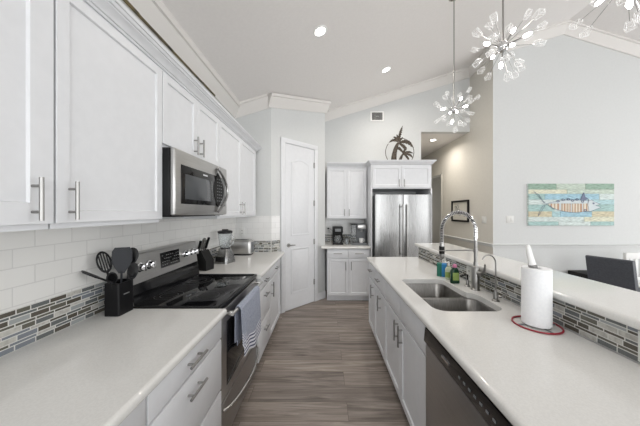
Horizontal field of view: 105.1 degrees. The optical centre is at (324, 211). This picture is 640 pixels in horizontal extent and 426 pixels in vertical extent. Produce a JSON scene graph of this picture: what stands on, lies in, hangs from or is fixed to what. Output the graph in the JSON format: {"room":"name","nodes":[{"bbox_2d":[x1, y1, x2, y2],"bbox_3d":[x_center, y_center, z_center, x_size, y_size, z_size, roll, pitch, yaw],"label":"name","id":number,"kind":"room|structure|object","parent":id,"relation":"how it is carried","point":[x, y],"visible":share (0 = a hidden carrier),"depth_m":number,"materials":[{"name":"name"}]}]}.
{"room":"kitchen","nodes":[
{"label":"kitchen","id":0,"kind":"room"},
{"bbox_2d":[87,0,234,218],"bbox_3d":[-1.325,-0.013,-0.265,0.100,2.986,7.670,0,0,0],"label":"wall","id":1,"kind":"structure","parent":0,"point":[120,0],"depth_m":2.00,"materials":[{"name":"paint"}]},
{"bbox_2d":[0,0,53,231],"bbox_3d":[-1.088,-0.390,0.566,0.369,0.900,0.569,0,0,0],"label":"upper cabinet","id":2,"kind":"object","parent":1,"relation":"attached to","point":[26,26],"visible":1,"depth_m":0.78,"materials":[{"name":"paint"}]},
{"bbox_2d":[0,281,106,357],"bbox_3d":[-1.263,0.481,-0.033,0.007,0.168,2.935,0,0,0],"label":"backsplash","id":3,"kind":"structure","parent":1,"relation":"attached to","point":[21,327],"depth_m":1.11,"materials":[{"name":"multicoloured tile"}]},
{"bbox_2d":[48,0,161,228],"bbox_3d":[-1.088,-0.390,1.137,0.369,0.900,0.559,0,0,0],"label":"upper cabinet","id":4,"kind":"object","parent":1,"relation":"attached to","point":[108,92],"visible":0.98,"depth_m":1.03,"materials":[{"name":"paint"}]},
{"bbox_2d":[0,218,234,313],"bbox_3d":[-1.270,0.343,0.985,0.008,0.575,4.970,0,0,0],"label":"wall tile","id":5,"kind":"structure","parent":1,"relation":"attached to","point":[36,265],"depth_m":1.21,"materials":[{"name":"white tile"}]},
{"bbox_2d":[123,0,214,96],"bbox_3d":[-1.258,-1.332,0.900,0.010,0.024,3.800,0,0,0],"label":"trim","id":6,"kind":"structure","parent":1,"relation":"attached to","point":[127,2],"depth_m":1.87,"materials":[{"name":"beige wood"}]},
{"bbox_2d":[121,0,239,118],"bbox_3d":[-1.228,-1.421,-0.315,0.105,0.200,7.570,0,0,0],"label":"trim","id":7,"kind":"structure","parent":1,"relation":"attached to","point":[154,12],"depth_m":2.10,"materials":[{"name":"white paint"}]},
{"bbox_2d":[159,67,218,165],"bbox_3d":[-1.088,-0.611,1.801,0.369,0.458,0.759,0,0,0],"label":"upper cabinet","id":8,"kind":"object","parent":1,"relation":"attached to","point":[189,127],"visible":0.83,"depth_m":1.69,"materials":[{"name":"paint"}]},
{"bbox_2d":[162,147,228,216],"bbox_3d":[-1.042,-0.173,1.800,0.430,0.408,0.756,0,0,0],"label":"microwave","id":9,"kind":"object","parent":8,"relation":"attached to","point":[192,185],"visible":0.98,"depth_m":1.59,"materials":[{"name":"silver metal"}]},
{"bbox_2d":[209,246,219,261],"bbox_3d":[-1.263,0.485,2.837,0.007,0.160,1.243,0,0,0],"label":"trim","id":10,"kind":"structure","parent":1,"relation":"attached to","point":[213,251],"depth_m":2.79,"materials":[{"name":"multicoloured tile"}]},
{"bbox_2d":[182,120,255,218],"bbox_3d":[-1.088,-0.390,2.789,0.369,0.900,1.207,0,0,0],"label":"upper cabinet","id":11,"kind":"object","parent":1,"relation":"attached to","point":[236,156],"visible":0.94,"depth_m":2.66,"materials":[{"name":"paint"}]},
{"bbox_2d":[83,0,261,151],"bbox_3d":[-1.073,-0.878,1.735,0.365,0.078,3.470,0,0,0],"label":"crown molding","id":12,"kind":"structure","parent":11,"relation":"on","point":[114,12],"depth_m":1.37,"materials":[{"name":"paint"}]},
{"bbox_2d":[235,108,270,215],"bbox_3d":[-1.020,-0.091,3.520,0.510,3.142,0.100,0,0,0],"label":"wall","id":13,"kind":"structure","parent":0,"point":[257,124],"depth_m":3.47,"materials":[{"name":"paint"}]},
{"bbox_2d":[235,216,270,240],"bbox_3d":[-1.016,0.310,3.466,0.500,0.510,0.009,0,0,0],"label":"tile","id":14,"kind":"structure","parent":13,"relation":"attached to","point":[257,228],"depth_m":3.46,"materials":[{"name":"white tile"}]},
{"bbox_2d":[239,228,244,235],"bbox_3d":[-1.170,0.280,3.456,0.075,0.115,0.009,0,0,0],"label":"wall outlet","id":15,"kind":"object","parent":14,"relation":"attached to","point":[241,230],"visible":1,"depth_m":3.46,"materials":[{"name":"white plastic"}]},
{"bbox_2d":[254,241,270,251],"bbox_3d":[-1.010,0.485,3.458,0.489,0.160,0.007,0,0,0],"label":"trim","id":16,"kind":"structure","parent":13,"relation":"attached to","point":[259,246],"depth_m":3.46,"materials":[{"name":"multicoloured tile"}]},
{"bbox_2d":[271,108,324,310],"bbox_3d":[-0.417,-0.207,3.888,0.099,3.375,1.082,0,0,45],"label":"wall","id":17,"kind":"structure","parent":0,"point":[307,127],"depth_m":3.86,"materials":[{"name":"paint"}]},
{"bbox_2d":[271,216,279,240],"bbox_3d":[-0.711,0.310,3.519,0.007,0.510,0.145,0,0,45],"label":"tile","id":18,"kind":"structure","parent":17,"relation":"attached to","point":[275,220],"depth_m":3.52,"materials":[{"name":"white tile"}]},
{"bbox_2d":[271,240,279,251],"bbox_3d":[-0.706,0.485,3.512,0.007,0.160,0.139,0,0,45],"label":"trim","id":19,"kind":"structure","parent":17,"relation":"attached to","point":[275,244],"depth_m":3.51,"materials":[{"name":"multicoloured tile"}]},
{"bbox_2d":[236,93,330,117],"bbox_3d":[-0.538,-1.608,3.702,1.604,0.573,0.379,0,0,-31],"label":"trim","id":20,"kind":"structure","parent":17,"relation":"attached to","point":[273,100],"depth_m":3.52,"materials":[{"name":"white paint"}]},
{"bbox_2d":[281,137,317,312],"bbox_3d":[-0.371,0.191,3.819,0.064,2.578,0.730,0,0,45],"label":"door","id":21,"kind":"structure","parent":17,"relation":"in","point":[299,165],"depth_m":3.81,"materials":[{"name":"paint"}]},
{"bbox_2d":[280,291,325,313],"bbox_3d":[-0.378,1.420,3.848,0.014,0.120,1.082,0,0,45],"label":"baseboard","id":22,"kind":"structure","parent":17,"relation":"attached to","point":[321,295],"depth_m":4.16,"materials":[{"name":"paint"}]},
{"bbox_2d":[232,290,409,425],"bbox_3d":[3.350,1.520,1.900,9.700,0.080,12.200,0,0,0],"label":"floor","id":23,"kind":"structure","parent":0,"point":[322,363],"depth_m":2.23,"materials":[{"name":"brown wood"}]},
{"bbox_2d":[119,398,145,425],"bbox_3d":[-0.914,1.042,0.463,0.701,0.876,0.722,0,0,0],"label":"base cabinet","id":24,"kind":"object","parent":23,"relation":"on","point":[137,417],"visible":0.16,"depth_m":0.79,"materials":[{"name":"paint"}]},
{"bbox_2d":[0,309,226,425],"bbox_3d":[-0.919,0.584,0.117,0.688,0.036,2.635,0,0,0],"label":"countertop","id":25,"kind":"structure","parent":24,"relation":"on","point":[96,370],"depth_m":0.90,"materials":[{"name":"stone"}]},
{"bbox_2d":[104,278,132,316],"bbox_3d":[-1.155,0.477,1.377,0.085,0.178,0.105,0,0,0],"label":"utensil holder","id":26,"kind":"object","parent":25,"relation":"on","point":[118,301],"visible":0.97,"depth_m":1.33,"materials":[{"name":"black plastic"}]},
{"bbox_2d":[81,270,117,283],"bbox_3d":[-1.187,0.361,1.310,0.170,0.119,0.043,0,0,-38],"label":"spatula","id":27,"kind":"object","parent":26,"relation":"in","point":[82,271],"visible":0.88,"depth_m":1.28,"materials":[{"name":"black plastic"}]},
{"bbox_2d":[96,251,111,274],"bbox_3d":[-1.185,0.383,1.341,0.102,0.344,0.016,0,0,-42],"label":"slotted spoon","id":28,"kind":"object","parent":26,"relation":"in","point":[107,271],"visible":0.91,"depth_m":1.33,"materials":[{"name":"black plastic"}]},
{"bbox_2d":[106,272,117,289],"bbox_3d":[-1.163,0.440,1.335,0.039,0.230,0.048,0,0,41],"label":"ladle","id":29,"kind":"object","parent":26,"relation":"in","point":[112,276],"visible":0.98,"depth_m":1.33,"materials":[{"name":"black plastic"}]},
{"bbox_2d":[111,247,131,282],"bbox_3d":[-1.137,0.376,1.373,0.092,0.356,0.021,0,0,-40],"label":"turner","id":30,"kind":"object","parent":26,"relation":"in","point":[121,258],"visible":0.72,"depth_m":1.37,"materials":[{"name":"black plastic"}]},
{"bbox_2d":[126,247,138,280],"bbox_3d":[-1.138,0.381,1.427,0.021,0.348,0.082,0,0,42],"label":"serving spoon","id":31,"kind":"object","parent":26,"relation":"in","point":[135,254],"visible":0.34,"depth_m":1.44,"materials":[{"name":"black plastic"}]},
{"bbox_2d":[127,262,138,285],"bbox_3d":[-1.117,0.423,1.417,0.021,0.263,0.060,0,0,41],"label":"spoon","id":32,"kind":"object","parent":26,"relation":"in","point":[132,271],"visible":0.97,"depth_m":1.42,"materials":[{"name":"black plastic"}]},
{"bbox_2d":[146,320,220,425],"bbox_3d":[-0.914,1.042,1.127,0.701,0.876,0.592,0,0,0],"label":"base cabinet","id":33,"kind":"object","parent":23,"relation":"on","point":[190,394],"visible":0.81,"depth_m":1.11,"materials":[{"name":"paint"}]},
{"bbox_2d":[110,241,262,425],"bbox_3d":[-0.898,0.869,1.820,0.738,1.222,0.762,0,0,0],"label":"range","id":34,"kind":"object","parent":23,"relation":"on","point":[168,276],"visible":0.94,"depth_m":1.68,"materials":[{"name":"black metal"}]},
{"bbox_2d":[133,274,256,308],"bbox_3d":[-0.911,0.567,1.820,0.602,0.023,0.762,0,0,0],"label":"cooktop","id":35,"kind":"object","parent":34,"relation":"in","point":[195,291],"depth_m":1.68,"materials":[{"name":"black glass"}]},
{"bbox_2d":[235,285,260,356],"bbox_3d":[-0.551,0.806,1.785,0.059,0.411,0.440,0,0,0],"label":"kitchen towel","id":36,"kind":"object","parent":34,"relation":"hanging from","point":[248,317],"visible":1,"depth_m":1.73,"materials":[{"name":"white fabric"}]},
{"bbox_2d":[256,270,269,362],"bbox_3d":[-0.914,1.042,2.445,0.701,0.876,0.457,0,0,0],"label":"base cabinet","id":37,"kind":"object","parent":23,"relation":"on","point":[264,336],"visible":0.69,"depth_m":2.43,"materials":[{"name":"paint"}]},
{"bbox_2d":[270,259,279,335],"bbox_3d":[-0.914,1.042,3.007,0.701,0.876,0.657,0,0,0],"label":"base cabinet","id":38,"kind":"object","parent":23,"relation":"on","point":[275,269],"visible":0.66,"depth_m":2.96,"materials":[{"name":"paint"}]},
{"bbox_2d":[199,251,284,278],"bbox_3d":[-0.919,0.584,2.868,0.688,0.036,1.325,0,0,0],"label":"countertop","id":39,"kind":"structure","parent":38,"relation":"on","point":[259,263],"depth_m":2.59,"materials":[{"name":"stone"}]},
{"bbox_2d":[197,249,213,270],"bbox_3d":[-1.196,0.469,2.418,0.145,0.195,0.110,0,0,14],"label":"knife block","id":40,"kind":"object","parent":39,"relation":"on","point":[205,260],"visible":0.88,"depth_m":2.37,"materials":[{"name":"black wood"}]},
{"bbox_2d":[200,239,204,249],"bbox_3d":[-1.191,0.320,2.380,0.067,0.121,0.023,0,0,22],"label":"kitchen knife","id":41,"kind":"object","parent":40,"relation":"in","point":[203,240],"visible":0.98,"depth_m":2.37,"materials":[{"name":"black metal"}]},
{"bbox_2d":[204,237,209,249],"bbox_3d":[-1.170,0.312,2.434,0.071,0.130,0.023,0,0,22],"label":"kitchen knife","id":42,"kind":"object","parent":40,"relation":"in","point":[208,238],"visible":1,"depth_m":2.43,"materials":[{"name":"black plastic"}]},
{"bbox_2d":[215,229,234,263],"bbox_3d":[-1.111,0.379,2.751,0.202,0.374,0.180,0,0,17],"label":"blender","id":43,"kind":"object","parent":39,"relation":"on","point":[225,255],"visible":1,"depth_m":2.70,"materials":[{"name":"silver metal"}]},
{"bbox_2d":[218,233,233,248],"bbox_3d":[-1.107,0.321,2.760,0.188,0.180,0.152,0,0,0],"label":"jar","id":44,"kind":"object","parent":43,"relation":"on","point":[224,238],"depth_m":2.71,"materials":[{"name":"clear glass"}]},
{"bbox_2d":[230,239,253,254],"bbox_3d":[-1.103,0.467,3.270,0.305,0.198,0.170,0,0,0],"label":"toaster","id":45,"kind":"object","parent":39,"relation":"on","point":[240,246],"visible":0.91,"depth_m":3.19,"materials":[{"name":"silver metal"}]},
{"bbox_2d":[327,249,369,299],"bbox_3d":[0.385,1.042,4.307,0.707,0.876,0.646,0,0,0],"label":"base cabinet","id":46,"kind":"object","parent":23,"relation":"on","point":[347,272],"visible":0.91,"depth_m":4.03,"materials":[{"name":"paint"}]},
{"bbox_2d":[321,242,370,248],"bbox_3d":[0.341,0.584,4.309,0.802,0.036,0.638,0,0,0],"label":"countertop","id":47,"kind":"structure","parent":46,"relation":"on","point":[328,245],"depth_m":4.02,"materials":[{"name":"stone"}]},
{"bbox_2d":[332,226,342,244],"bbox_3d":[0.226,0.411,4.359,0.181,0.310,0.243,0,0,0],"label":"coffee maker","id":48,"kind":"object","parent":47,"relation":"on","point":[337,231],"visible":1,"depth_m":4.27,"materials":[{"name":"black plastic"}]},
{"bbox_2d":[350,223,367,244],"bbox_3d":[0.592,0.385,4.335,0.280,0.362,0.290,0,0,0],"label":"coffee maker","id":49,"kind":"object","parent":47,"relation":"on","point":[357,231],"visible":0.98,"depth_m":4.24,"materials":[{"name":"grey plastic"}]},
{"bbox_2d":[367,263,374,335],"bbox_3d":[0.827,1.042,2.880,0.636,0.876,0.357,0,0,0],"label":"base cabinet","id":50,"kind":"object","parent":23,"relation":"on","point":[371,269],"visible":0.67,"depth_m":2.86,"materials":[{"name":"paint"}]},
{"bbox_2d":[374,269,384,358],"bbox_3d":[0.827,1.042,2.475,0.636,0.876,0.447,0,0,0],"label":"base cabinet","id":51,"kind":"object","parent":23,"relation":"on","point":[379,281],"visible":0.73,"depth_m":2.44,"materials":[{"name":"paint"}]},
{"bbox_2d":[365,165,431,256],"bbox_3d":[1.244,0.352,4.289,0.992,2.255,0.691,0,0,0],"label":"tall cabinet","id":52,"kind":"object","parent":23,"relation":"on","point":[380,178],"visible":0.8,"depth_m":3.99,"materials":[{"name":"paint"}]},
{"bbox_2d":[372,194,431,256],"bbox_3d":[1.242,0.594,4.189,0.895,1.772,0.783,0,0,0],"label":"refrigerator","id":53,"kind":"object","parent":23,"relation":"on","point":[399,222],"visible":0.64,"depth_m":3.86,"materials":[{"name":"grey metal"}]},
{"bbox_2d":[384,281,425,425],"bbox_3d":[0.827,1.042,1.780,0.636,0.876,0.937,0,0,0],"label":"base cabinet","id":54,"kind":"object","parent":23,"relation":"on","point":[404,343],"visible":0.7,"depth_m":1.67,"materials":[{"name":"paint"}]},
{"bbox_2d":[424,327,512,425],"bbox_3d":[0.825,1.044,1.004,0.600,0.872,0.598,0,0,0],"label":"dishwasher","id":55,"kind":"object","parent":23,"relation":"on","point":[453,398],"visible":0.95,"depth_m":1.03,"materials":[{"name":"grey metal"}]},
{"bbox_2d":[568,270,587,278],"bbox_3d":[4.280,1.210,3.810,0.700,0.540,0.320,0,0,0],"label":"bench","id":56,"kind":"object","parent":23,"relation":"on","point":[580,273],"visible":0.05,"depth_m":3.83,"materials":[{"name":"black"}]},
{"bbox_2d":[585,255,639,291],"bbox_3d":[3.843,1.031,3.210,0.575,0.898,0.442,0,0,-20],"label":"dining chair","id":57,"kind":"object","parent":23,"relation":"on","point":[622,273],"visible":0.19,"depth_m":3.08,"materials":[{"name":"grey fabric"}]},
{"bbox_2d":[623,253,639,286],"bbox_3d":[4.575,1.035,3.335,0.470,0.890,0.470,0,0,0],"label":"chair","id":58,"kind":"object","parent":23,"relation":"on","point":[626,256],"visible":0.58,"depth_m":3.53,"materials":[{"name":"white plastic"}]},
{"bbox_3d":[0.827,1.042,0.250,0.636,0.876,0.897,0,0,0],"label":"cabinet","id":59,"kind":"object","parent":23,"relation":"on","visible":0},
{"bbox_2d":[367,257,639,425],"bbox_3d":[0.847,0.584,1.343,0.645,0.036,3.485,0,0,0],"label":"countertop","id":60,"kind":"structure","parent":59,"relation":"on","point":[568,378],"depth_m":0.92,"materials":[{"name":"stone"}]},
{"bbox_2d":[437,262,446,276],"bbox_3d":[1.035,0.510,2.170,0.076,0.112,0.070,0,0,29],"label":"pack","id":61,"kind":"object","parent":60,"relation":"on","point":[441,267],"visible":0.87,"depth_m":2.14,"materials":[{"name":"teal plastic"}]},
{"bbox_2d":[445,262,451,279],"bbox_3d":[1.039,0.492,2.060,0.058,0.148,0.056,0,0,0],"label":"soap bottle","id":62,"kind":"object","parent":60,"relation":"on","point":[448,268],"visible":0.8,"depth_m":2.05,"materials":[{"name":"green plastic"}]},
{"bbox_2d":[406,283,495,310],"bbox_3d":[0.840,0.696,1.730,0.450,0.188,0.699,0,0,0],"label":"sink","id":63,"kind":"object","parent":60,"relation":"in","point":[438,296],"visible":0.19,"depth_m":1.70,"materials":[{"name":"metal"}]},
{"bbox_2d":[450,264,459,283],"bbox_3d":[1.035,0.491,1.955,0.072,0.150,0.040,0,0,0],"label":"dish soap bottle","id":64,"kind":"object","parent":60,"relation":"on","point":[454,272],"visible":1,"depth_m":1.94,"materials":[{"name":"green plastic"}]},
{"bbox_2d":[438,210,485,290],"bbox_3d":[0.979,0.277,1.762,0.305,0.578,0.109,0,0,0],"label":"faucet","id":65,"kind":"object","parent":60,"relation":"on","point":[476,273],"visible":1,"depth_m":1.77,"materials":[{"name":"silver metal"}]},
{"bbox_2d":[461,274,470,286],"bbox_3d":[1.071,0.519,1.868,0.072,0.093,0.039,0,0,0],"label":"soap dispenser","id":66,"kind":"object","parent":60,"relation":"on","point":[467,280],"visible":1,"depth_m":1.86,"materials":[{"name":"silver metal"}]},
{"bbox_2d":[482,254,506,301],"bbox_3d":[1.070,0.418,1.557,0.136,0.297,0.063,0,0,25],"label":"water tap","id":67,"kind":"object","parent":60,"relation":"on","point":[495,293],"visible":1,"depth_m":1.56,"materials":[{"name":"silver metal"}]},
{"bbox_2d":[511,245,564,334],"bbox_3d":[1.057,0.364,1.225,0.202,0.402,0.202,0,0,0],"label":"paper towel holder","id":68,"kind":"object","parent":60,"relation":"on","point":[531,261],"visible":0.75,"depth_m":1.21,"materials":[{"name":"red metal"}]},
{"bbox_2d":[521,265,552,328],"bbox_3d":[1.058,0.418,1.225,0.121,0.278,0.120,0,0,0],"label":"paper towel roll","id":69,"kind":"object","parent":68,"relation":"on","point":[536,284],"visible":0.87,"depth_m":1.18,"materials":[{"name":"white paper"}]},
{"bbox_2d":[325,78,469,289],"bbox_3d":[1.371,-0.626,4.700,2.743,4.212,0.120,0,0,0],"label":"wall","id":70,"kind":"structure","parent":0,"point":[353,137],"depth_m":4.64,"materials":[{"name":"paint"}]},
{"bbox_2d":[325,234,349,241],"bbox_3d":[0.369,0.492,4.628,0.732,0.145,0.007,0,0,0],"label":"trim","id":71,"kind":"structure","parent":70,"relation":"attached to","point":[328,237],"depth_m":4.62,"materials":[{"name":"white tile"}]},
{"bbox_2d":[325,218,363,233],"bbox_3d":[0.373,0.338,4.636,0.744,0.456,0.009,0,0,0],"label":"wall tile","id":72,"kind":"structure","parent":70,"relation":"attached to","point":[345,223],"depth_m":4.63,"materials":[{"name":"white tile"}]},
{"bbox_2d":[370,111,383,120],"bbox_3d":[0.985,-1.810,4.632,0.250,0.190,0.014,0,0,0],"label":"air vent","id":73,"kind":"object","parent":70,"relation":"in","point":[374,115],"visible":1,"depth_m":4.63,"materials":[{"name":"white plastic"}]},
{"bbox_2d":[327,160,436,218],"bbox_3d":[0.911,-0.373,4.283,1.762,0.991,0.710,0,0,0],"label":"upper cabinet","id":74,"kind":"object","parent":70,"relation":"attached to","point":[346,186],"depth_m":4.32,"materials":[{"name":"paint"}]},
{"bbox_2d":[385,126,413,159],"bbox_3d":[1.282,-1.155,4.201,0.497,0.637,0.030,0,0,0],"label":"sculpture","id":75,"kind":"object","parent":74,"relation":"on","point":[397,139],"visible":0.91,"depth_m":4.20,"materials":[{"name":"metal"}]},
{"bbox_2d":[325,67,469,121],"bbox_3d":[1.371,-2.216,4.593,2.743,1.012,0.105,0,0,0],"label":"trim","id":76,"kind":"structure","parent":70,"relation":"attached to","point":[461,74],"depth_m":4.58,"materials":[{"name":"white paint"}]},
{"bbox_2d":[161,0,639,109],"bbox_3d":[3.375,-2.307,0.300,9.650,1.748,9.000,0,0,0],"label":"ceiling","id":77,"kind":"structure","parent":0,"point":[256,47],"depth_m":2.95,"materials":[{"name":"paint"}]},
{"bbox_2d":[313,25,326,36],"bbox_3d":[-0.050,-1.859,2.520,0.150,0.053,0.156,0,0,5],"label":"ceiling light","id":78,"kind":"object","parent":77,"relation":"attached to","point":[321,30],"visible":1,"depth_m":2.51,"materials":[{"name":"white plastic"}]},
{"bbox_2d":[381,66,390,72],"bbox_3d":[0.924,-2.156,3.710,0.150,0.053,0.156,0,0,5],"label":"ceiling light","id":79,"kind":"object","parent":77,"relation":"attached to","point":[386,69],"visible":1,"depth_m":3.70,"materials":[{"name":"white plastic"}]},
{"bbox_2d":[433,0,480,132],"bbox_3d":[1.396,-1.557,2.584,0.424,1.491,0.550,0,0,30],"label":"chandelier","id":80,"kind":"object","parent":77,"relation":"hanging from","point":[454,109],"visible":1,"depth_m":2.60,"materials":[{"name":"silver metal"}]},
{"bbox_2d":[471,0,547,81],"bbox_3d":[1.197,-1.527,1.594,0.424,1.430,0.550,0,0,30],"label":"chandelier","id":81,"kind":"object","parent":77,"relation":"hanging from","point":[503,46],"visible":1,"depth_m":1.58,"materials":[{"name":"silver metal"}]},
{"bbox_2d":[569,0,639,37],"bbox_3d":[1.447,-1.565,1.134,0.424,1.506,0.550,0,0,30],"label":"chandelier","id":82,"kind":"object","parent":77,"relation":"hanging from","point":[629,3],"visible":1,"depth_m":1.29,"materials":[{"name":"clear glass"}]},
{"bbox_2d":[432,176,440,242],"bbox_3d":[3.432,0.080,6.300,1.137,2.800,2.200,0,0,0],"label":"wall","id":83,"kind":"structure","parent":0,"point":[436,182],"depth_m":7.30,"materials":[{"name":"paint"}]},
{"bbox_2d":[421,134,464,158],"bbox_3d":[2.281,-1.570,6.230,0.923,0.100,2.940,0,0,0],"label":"ceiling","id":84,"kind":"structure","parent":0,"point":[427,147],"depth_m":5.28,"materials":[{"name":"paint"}]},
{"bbox_2d":[421,54,499,255],"bbox_3d":[2.803,-0.626,5.850,0.120,4.212,3.700,0,0,0],"label":"wall","id":85,"kind":"structure","parent":0,"point":[469,165],"depth_m":4.35,"materials":[{"name":"paint"}]},
{"bbox_2d":[431,173,441,223],"bbox_3d":[2.800,0.285,6.180,0.145,2.390,0.880,0,0,0],"label":"trim","id":86,"kind":"structure","parent":85,"relation":"attached to","point":[440,174],"depth_m":5.74,"materials":[{"name":"paint"}]},
{"bbox_2d":[451,200,468,221],"bbox_3d":[2.727,-0.020,4.960,0.030,0.430,0.620,0,0,0],"label":"framed picture","id":87,"kind":"object","parent":85,"relation":"attached to","point":[462,205],"visible":0.75,"depth_m":4.94,"materials":[{"name":"black"}]},
{"bbox_2d":[419,257,639,363],"bbox_3d":[1.240,0.956,1.340,0.120,1.048,3.480,0,0,0],"label":"wall","id":88,"kind":"structure","parent":0,"point":[419,257],"depth_m":1.13,"materials":[{"name":"tile"}]},
{"bbox_2d":[466,266,470,280],"bbox_3d":[1.166,0.498,1.980,0.009,0.115,0.075,0,0,0],"label":"wall outlet","id":89,"kind":"object","parent":88,"relation":"attached to","point":[468,268],"visible":0.68,"depth_m":1.98,"materials":[{"name":"white plastic"}]},
{"bbox_2d":[415,243,639,329],"bbox_3d":[1.345,0.413,1.310,0.410,0.036,3.620,0,0,0],"label":"bar","id":90,"kind":"object","parent":88,"relation":"on","point":[618,304],"visible":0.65,"depth_m":1.25,"materials":[{"name":"stone"}]},
{"bbox_2d":[419,248,639,362],"bbox_3d":[1.177,0.499,1.337,0.007,0.132,3.475,0,0,0],"label":"backsplash","id":91,"kind":"structure","parent":88,"relation":"attached to","point":[620,338],"depth_m":1.13,"materials":[{"name":"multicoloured tile"}]},
{"bbox_2d":[638,330,639,361],"bbox_3d":[1.166,0.498,0.875,0.009,0.115,0.075,0,0,0],"label":"wall outlet","id":92,"kind":"object","parent":88,"relation":"attached to","point":[638,330],"visible":1,"depth_m":0.91,"materials":[{"name":"white plastic"}]},
{"bbox_2d":[500,35,639,282],"bbox_3d":[5.481,-0.800,4.060,5.237,4.560,0.120,0,0,0],"label":"wall","id":93,"kind":"structure","parent":0,"point":[572,116],"depth_m":4.00,"materials":[{"name":"paint"}]},
{"bbox_2d":[506,216,513,222],"bbox_3d":[3.020,0.120,3.994,0.120,0.115,0.010,0,0,0],"label":"light switch","id":94,"kind":"object","parent":93,"relation":"attached to","point":[509,219],"visible":1,"depth_m":3.99,"materials":[{"name":"white plastic"}]},
{"bbox_2d":[444,235,639,246],"bbox_3d":[5.356,0.547,5.835,5.287,0.056,3.730,0,0,0],"label":"trim","id":95,"kind":"structure","parent":93,"relation":"attached to","point":[446,236],"depth_m":3.98,"materials":[{"name":"paint"}]},
{"bbox_2d":[468,20,639,76],"bbox_3d":[5.322,-2.355,4.270,5.357,1.430,0.740,0,0,0],"label":"trim","id":96,"kind":"structure","parent":93,"relation":"attached to","point":[606,39],"depth_m":3.95,"materials":[{"name":"white paint"}]},
{"bbox_2d":[527,184,613,225],"bbox_3d":[3.992,-0.120,3.977,1.390,0.680,0.043,0,0,0],"label":"wall art","id":97,"kind":"object","parent":93,"relation":"attached to","point":[547,204],"visible":1,"depth_m":3.97,"materials":[{"name":"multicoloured wood"}]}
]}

